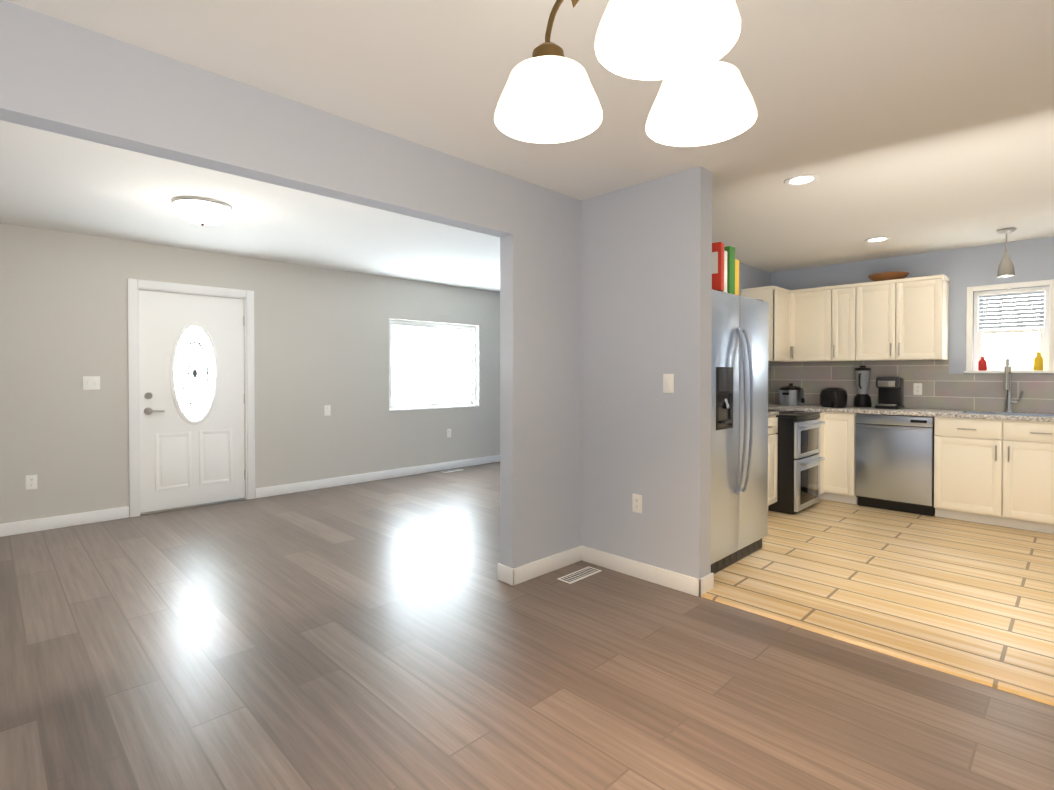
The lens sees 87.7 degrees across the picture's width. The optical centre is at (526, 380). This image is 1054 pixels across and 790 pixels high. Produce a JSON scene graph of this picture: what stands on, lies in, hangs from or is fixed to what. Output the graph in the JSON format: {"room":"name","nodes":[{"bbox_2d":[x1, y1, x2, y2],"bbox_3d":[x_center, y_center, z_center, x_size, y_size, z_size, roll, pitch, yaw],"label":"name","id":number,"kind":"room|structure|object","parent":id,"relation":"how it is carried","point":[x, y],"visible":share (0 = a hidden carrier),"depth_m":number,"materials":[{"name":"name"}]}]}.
{"room":"dining room","nodes":[
{"label":"dining room","id":0,"kind":"room"},
{"bbox_2d":[0,223,499,523],"bbox_3d":[-2.527,-0.022,5.915,8.250,2.440,0.140,-1,1,-45],"label":"wall","id":1,"kind":"structure","parent":0,"point":[321,337],"depth_m":5.57,"materials":[{"name":"grey paint"}]},
{"bbox_2d":[25,475,36,489],"bbox_3d":[-3.966,0.815,4.394,0.070,0.114,0.008,-1,1,-45],"label":"outlet","id":2,"kind":"object","parent":1,"relation":"attached to","point":[31,481],"visible":1,"depth_m":4.39,"materials":[{"name":"white plastic"}]},
{"bbox_2d":[0,506,128,536],"bbox_3d":[-4.448,1.171,3.918,2.630,0.100,0.014,-1,1,-45],"label":"baseboard","id":3,"kind":"structure","parent":1,"relation":"attached to","point":[32,525],"depth_m":4.52,"materials":[{"name":"white wood"}]},
{"bbox_2d":[83,376,99,389],"bbox_3d":[-3.690,0.022,4.653,0.116,0.114,0.016,-1,1,-45],"label":"light switch","id":4,"kind":"object","parent":1,"relation":"attached to","point":[91,382],"visible":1,"depth_m":4.65,"materials":[{"name":"white plastic"}]},
{"bbox_2d":[127,278,254,516],"bbox_3d":[-3.180,0.152,5.244,1.047,2.106,0.173,-1,1,-45],"label":"front door","id":5,"kind":"structure","parent":1,"relation":"in","point":[191,391],"depth_m":5.19,"materials":[{"name":"white wood"}]},
{"bbox_2d":[324,405,330,415],"bbox_3d":[-2.222,0.335,6.116,0.070,0.114,0.008,-1,1,-45],"label":"outlet","id":6,"kind":"object","parent":1,"relation":"attached to","point":[327,410],"visible":1,"depth_m":6.11,"materials":[{"name":"white plastic"}]},
{"bbox_2d":[255,455,499,497],"bbox_3d":[-1.153,1.133,7.182,4.535,0.100,0.014,-1,1,-45],"label":"baseboard","id":7,"kind":"structure","parent":1,"relation":"attached to","point":[352,479],"depth_m":6.45,"materials":[{"name":"white wood"}]},
{"bbox_2d":[389,319,478,410],"bbox_3d":[-1.211,-0.192,7.200,1.406,1.126,0.114,-1,1,-45],"label":"living room window","id":8,"kind":"structure","parent":1,"relation":"in","point":[432,365],"depth_m":7.20,"materials":[{"name":"white glass"}]},
{"bbox_2d":[447,429,450,437],"bbox_3d":[-1.036,0.702,7.296,0.070,0.114,0.008,-1,1,-45],"label":"outlet","id":9,"kind":"object","parent":1,"relation":"attached to","point":[448,432],"visible":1,"depth_m":7.29,"materials":[{"name":"white plastic"}]},
{"bbox_2d":[0,0,580,567],"bbox_3d":[-1.321,0.021,2.137,4.644,2.440,0.115,-1,1,-45],"label":"wall","id":10,"kind":"structure","parent":0,"point":[62,78],"depth_m":2.67,"materials":[{"name":"grey paint"}]},
{"bbox_2d":[0,462,1053,789],"bbox_3d":[0.345,1.261,3.032,8.530,0.060,8.300,-1,1,-45],"label":"floor","id":11,"kind":"structure","parent":0,"point":[388,634],"depth_m":2.30,"materials":[{"name":"laminate"}]},
{"bbox_2d":[441,469,462,472],"bbox_3d":[-0.976,1.181,7.170,0.300,0.004,0.100,-1,1,-45],"label":"floor vent","id":12,"kind":"object","parent":11,"relation":"in","point":[452,470],"visible":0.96,"depth_m":7.18,"materials":[{"name":"white metal"}]},
{"bbox_2d":[558,566,601,583],"bbox_3d":[0.333,1.224,3.456,0.310,0.004,0.110,-1,1,-45],"label":"floor vent","id":13,"kind":"object","parent":11,"relation":"in","point":[578,575],"visible":1,"depth_m":3.44,"materials":[{"name":"white metal"}]},
{"bbox_2d":[0,0,1053,292],"bbox_3d":[0.345,-1.259,3.002,8.530,0.100,8.300,-1,1,-45],"label":"ceiling","id":14,"kind":"structure","parent":0,"point":[914,126],"depth_m":2.67,"materials":[{"name":"white paint"}]},
{"bbox_2d":[172,197,231,225],"bbox_3d":[-2.246,-1.143,3.801,0.356,0.147,0.356,-1,1,-45],"label":"ceiling lamp","id":15,"kind":"object","parent":14,"relation":"attached to","point":[202,211],"visible":1,"depth_m":3.69,"materials":[{"name":"white glass"}]},
{"bbox_2d":[494,0,756,146],"bbox_3d":[0.240,-0.891,1.201,0.585,0.592,0.596,-1,1,-45],"label":"chandelier","id":16,"kind":"object","parent":14,"relation":"hanging from","point":[680,48],"visible":1,"depth_m":1.17,"materials":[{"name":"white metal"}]},
{"bbox_2d":[784,174,819,185],"bbox_3d":[1.657,-1.207,3.312,0.196,0.008,0.196,-1,1,-45],"label":"recessed light","id":17,"kind":"object","parent":14,"relation":"in","point":[802,179],"visible":0.98,"depth_m":3.31,"materials":[{"name":"white"}]},
{"bbox_2d":[864,237,890,242],"bbox_3d":[3.052,-1.224,4.782,0.196,0.008,0.196,-1,1,-45],"label":"recessed light","id":18,"kind":"object","parent":14,"relation":"in","point":[876,239],"visible":1,"depth_m":4.78,"materials":[{"name":"white"}]},
{"bbox_2d":[997,228,1016,276],"bbox_3d":[3.892,-1.035,4.458,0.124,0.379,0.124,-1,1,-45],"label":"light","id":19,"kind":"object","parent":14,"relation":"hanging from","point":[1006,268],"visible":1,"depth_m":4.43,"materials":[{"name":"silver metal"}]},
{"bbox_2d":[581,166,711,578],"bbox_3d":[0.625,0.005,3.569,0.136,2.440,1.150,-1,1,-45],"label":"wall","id":20,"kind":"structure","parent":0,"point":[646,286],"depth_m":3.35,"materials":[{"name":"grey paint"}]},
{"bbox_2d":[497,545,713,596],"bbox_3d":[0.457,1.178,3.300,0.800,0.100,1.013,-1,1,-45],"label":"baseboard","id":21,"kind":"structure","parent":20,"relation":"attached to","point":[636,569],"depth_m":3.38,"materials":[{"name":"white wood"}]},
{"bbox_2d":[632,494,641,513],"bbox_3d":[0.684,0.767,3.414,0.008,0.114,0.070,-1,1,-45],"label":"outlet","id":22,"kind":"object","parent":20,"relation":"attached to","point":[636,503],"visible":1,"depth_m":3.41,"materials":[{"name":"white plastic"}]},
{"bbox_2d":[663,374,673,392],"bbox_3d":[0.835,0.018,3.249,0.016,0.114,0.070,-1,1,-45],"label":"light switch","id":23,"kind":"object","parent":20,"relation":"attached to","point":[668,383],"visible":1,"depth_m":3.25,"materials":[{"name":"white plastic"}]},
{"bbox_2d":[739,262,770,362],"bbox_3d":[1.546,-0.014,5.200,3.470,2.440,0.130,-1,1,-45],"label":"wall","id":24,"kind":"structure","parent":0,"point":[751,277],"depth_m":5.99,"materials":[{"name":"grey paint"}]},
{"bbox_2d":[741,285,792,361],"bbox_3d":[2.563,-0.584,5.838,0.462,0.766,0.382,-1,1,-45],"label":"upper cabinet","id":25,"kind":"object","parent":24,"relation":"attached to","point":[780,300],"depth_m":5.68,"materials":[{"name":"beige wood"}]},
{"bbox_2d":[768,363,771,402],"bbox_3d":[1.946,0.038,5.493,2.460,0.467,0.012,-1,1,-45],"label":"backsplash","id":26,"kind":"structure","parent":24,"relation":"attached to","point":[769,364],"depth_m":6.34,"materials":[{"name":"tile"}]},
{"bbox_2d":[702,499,1053,705],"bbox_3d":[3.279,1.250,3.469,3.746,0.072,4.790,-1,1,-45],"label":"floor","id":27,"kind":"structure","parent":0,"point":[971,601],"depth_m":3.21,"materials":[{"name":"beige wood"}]},
{"bbox_2d":[711,289,768,573],"bbox_3d":[1.149,0.325,3.865,0.910,1.792,0.874,-1,1,-45],"label":"refrigerator","id":28,"kind":"object","parent":27,"relation":"on","point":[739,438],"visible":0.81,"depth_m":3.56,"materials":[{"name":"grey metal"}]},
{"bbox_2d":[712,242,726,291],"bbox_3d":[1.156,-0.719,3.518,0.191,0.300,0.074,0,1,36],"label":"book","id":29,"kind":"object","parent":28,"relation":"on","point":[725,270],"depth_m":3.46,"materials":[{"name":"red paper"}]},
{"bbox_2d":[726,249,729,292],"bbox_3d":[1.213,-0.705,3.616,0.191,0.270,0.069,1,1,42],"label":"book","id":30,"kind":"object","parent":28,"relation":"on","point":[728,251],"depth_m":3.60,"materials":[{"name":"white paper"}]},
{"bbox_2d":[727,246,736,294],"bbox_3d":[1.295,-0.726,3.683,0.071,0.310,0.180,-1,1,-39],"label":"book","id":31,"kind":"object","parent":28,"relation":"on","point":[733,262],"depth_m":3.62,"materials":[{"name":"green paper"}]},
{"bbox_2d":[737,260,738,295],"bbox_3d":[1.355,-0.697,3.800,0.071,0.250,0.200,-1,1,-45],"label":"book","id":32,"kind":"object","parent":28,"relation":"on","point":[737,260],"depth_m":3.74,"materials":[{"name":"yellow paper"}]},
{"bbox_2d":[768,416,777,505],"bbox_3d":[1.666,0.764,4.796,1.069,0.894,0.622,-1,1,-45],"label":"base cabinet","id":33,"kind":"object","parent":27,"relation":"on","point":[772,420],"depth_m":4.88,"materials":[{"name":"beige wood"}]},
{"bbox_2d":[768,411,778,416],"bbox_3d":[1.667,0.298,4.787,1.075,0.035,0.628,-1,1,-45],"label":"countertop","id":34,"kind":"structure","parent":33,"relation":"on","point":[770,413],"depth_m":4.87,"materials":[{"name":"stone"}]},
{"bbox_2d":[768,409,824,513],"bbox_3d":[2.349,0.690,5.301,0.608,1.030,0.823,-1,1,-45],"label":"range","id":35,"kind":"object","parent":27,"relation":"on","point":[798,474],"visible":0.54,"depth_m":4.93,"materials":[{"name":"silver metal"}]},
{"bbox_2d":[855,413,934,515],"bbox_3d":[3.529,0.760,5.195,0.630,0.892,0.592,-1,1,-45],"label":"dishwasher","id":36,"kind":"object","parent":27,"relation":"on","point":[894,463],"visible":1,"depth_m":4.97,"materials":[{"name":"grey metal"}]},
{"bbox_2d":[934,417,1053,533],"bbox_3d":[4.096,0.765,4.648,0.632,0.894,0.966,-1,1,-45],"label":"base cabinet","id":37,"kind":"object","parent":27,"relation":"on","point":[994,472],"depth_m":4.48,"materials":[{"name":"beige wood"}]},
{"bbox_2d":[768,405,827,412],"bbox_3d":[2.594,0.289,5.586,0.145,0.035,0.798,-1,1,-45],"label":"countertop","id":38,"kind":"structure","parent":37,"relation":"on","point":[784,408],"depth_m":5.47,"materials":[{"name":"stone"}]},
{"bbox_2d":[768,403,1053,421],"bbox_3d":[3.827,0.297,4.907,0.644,0.035,3.498,-1,1,-45],"label":"countertop","id":39,"kind":"structure","parent":37,"relation":"on","point":[1019,416],"depth_m":4.84,"materials":[{"name":"stone"}]},
{"bbox_2d":[779,383,804,405],"bbox_3d":[2.839,0.149,5.894,0.340,0.235,0.249,-1,1,-45],"label":"slow cooker","id":40,"kind":"object","parent":39,"relation":"on","point":[790,395],"visible":1,"depth_m":5.79,"materials":[{"name":"silver metal"}]},
{"bbox_2d":[820,387,847,407],"bbox_3d":[3.062,0.171,5.528,0.408,0.200,0.250,-1,1,-45],"label":"toaster","id":41,"kind":"object","parent":39,"relation":"on","point":[835,397],"visible":1,"depth_m":5.49,"materials":[{"name":"black plastic"}]},
{"bbox_2d":[853,366,871,406],"bbox_3d":[3.414,0.060,5.594,0.204,0.420,0.160,-1,1,-45],"label":"blender","id":42,"kind":"object","parent":39,"relation":"on","point":[862,397],"visible":1,"depth_m":5.56,"materials":[{"name":"black plastic"}]},
{"bbox_2d":[875,377,903,408],"bbox_3d":[3.523,0.118,5.337,0.252,0.310,0.200,-1,1,-45],"label":"coffee maker","id":43,"kind":"object","parent":39,"relation":"on","point":[890,392],"visible":1,"depth_m":5.29,"materials":[{"name":"black plastic"}]},
{"bbox_2d":[1003,357,1023,411],"bbox_3d":[4.182,0.038,4.725,0.299,0.484,0.130,-1,1,-45],"label":"faucet","id":44,"kind":"object","parent":39,"relation":"on","point":[1007,387],"visible":1,"depth_m":4.78,"materials":[{"name":"silver metal"}]},
{"bbox_2d":[770,236,1053,412],"bbox_3d":[3.276,-0.024,6.019,0.140,2.440,8.160,-1,1,-45],"label":"wall","id":45,"kind":"structure","parent":0,"point":[962,269],"depth_m":5.15,"materials":[{"name":"grey paint"}]},
{"bbox_2d":[793,285,836,361],"bbox_3d":[3.086,-0.584,5.832,0.380,0.766,0.467,-1,1,-45],"label":"upper cabinet","id":46,"kind":"object","parent":45,"relation":"attached to","point":[814,309],"depth_m":5.71,"materials":[{"name":"beige wood"}]},
{"bbox_2d":[837,284,848,360],"bbox_3d":[3.303,-0.582,5.638,0.346,0.766,0.326,-1,1,-45],"label":"upper cabinet","id":47,"kind":"object","parent":45,"relation":"attached to","point":[842,290],"depth_m":5.52,"materials":[{"name":"beige wood"}]},
{"bbox_2d":[849,274,949,360],"bbox_3d":[3.604,-0.578,5.333,0.346,0.766,0.743,-1,1,-45],"label":"upper cabinet","id":48,"kind":"object","parent":45,"relation":"attached to","point":[903,319],"depth_m":5.18,"materials":[{"name":"beige wood"}]},
{"bbox_2d":[868,272,908,280],"bbox_3d":[3.549,-1.000,5.392,0.340,0.075,0.340,-1,1,-45],"label":"bowl","id":49,"kind":"object","parent":48,"relation":"on","point":[886,276],"visible":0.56,"depth_m":5.28,"materials":[{"name":"brown wood"}]},
{"bbox_2d":[772,360,1053,412],"bbox_3d":[4.053,0.042,5.127,0.010,0.467,3.498,-1,1,-45],"label":"backsplash","id":50,"kind":"structure","parent":45,"relation":"attached to","point":[942,388],"depth_m":5.29,"materials":[{"name":"tile"}]},
{"bbox_2d":[913,383,921,394],"bbox_3d":[3.812,0.084,5.356,0.008,0.114,0.070,-1,1,-45],"label":"outlet","id":51,"kind":"object","parent":50,"relation":"attached to","point":[917,388],"visible":1,"depth_m":5.35,"materials":[{"name":"white plastic"}]},
{"bbox_2d":[964,279,1053,372],"bbox_3d":[4.317,-0.463,4.906,0.160,0.800,0.624,-1,1,-45],"label":"kitchen window","id":52,"kind":"structure","parent":45,"relation":"in","point":[1016,326],"depth_m":4.92,"materials":[{"name":"white glass"}]},
{"bbox_2d":[978,356,986,370],"bbox_3d":[4.148,-0.154,4.996,0.062,0.130,0.036,1,1,39],"label":"soap bottle","id":53,"kind":"object","parent":52,"relation":"on","point":[982,364],"depth_m":4.98,"materials":[{"name":"red plastic"}]},
{"bbox_2d":[1033,352,1042,369],"bbox_3d":[4.408,-0.166,4.733,0.062,0.160,0.036,1,1,39],"label":"soap bottle","id":54,"kind":"object","parent":52,"relation":"on","point":[1037,362],"depth_m":4.72,"materials":[{"name":"yellow plastic"}]}
]}

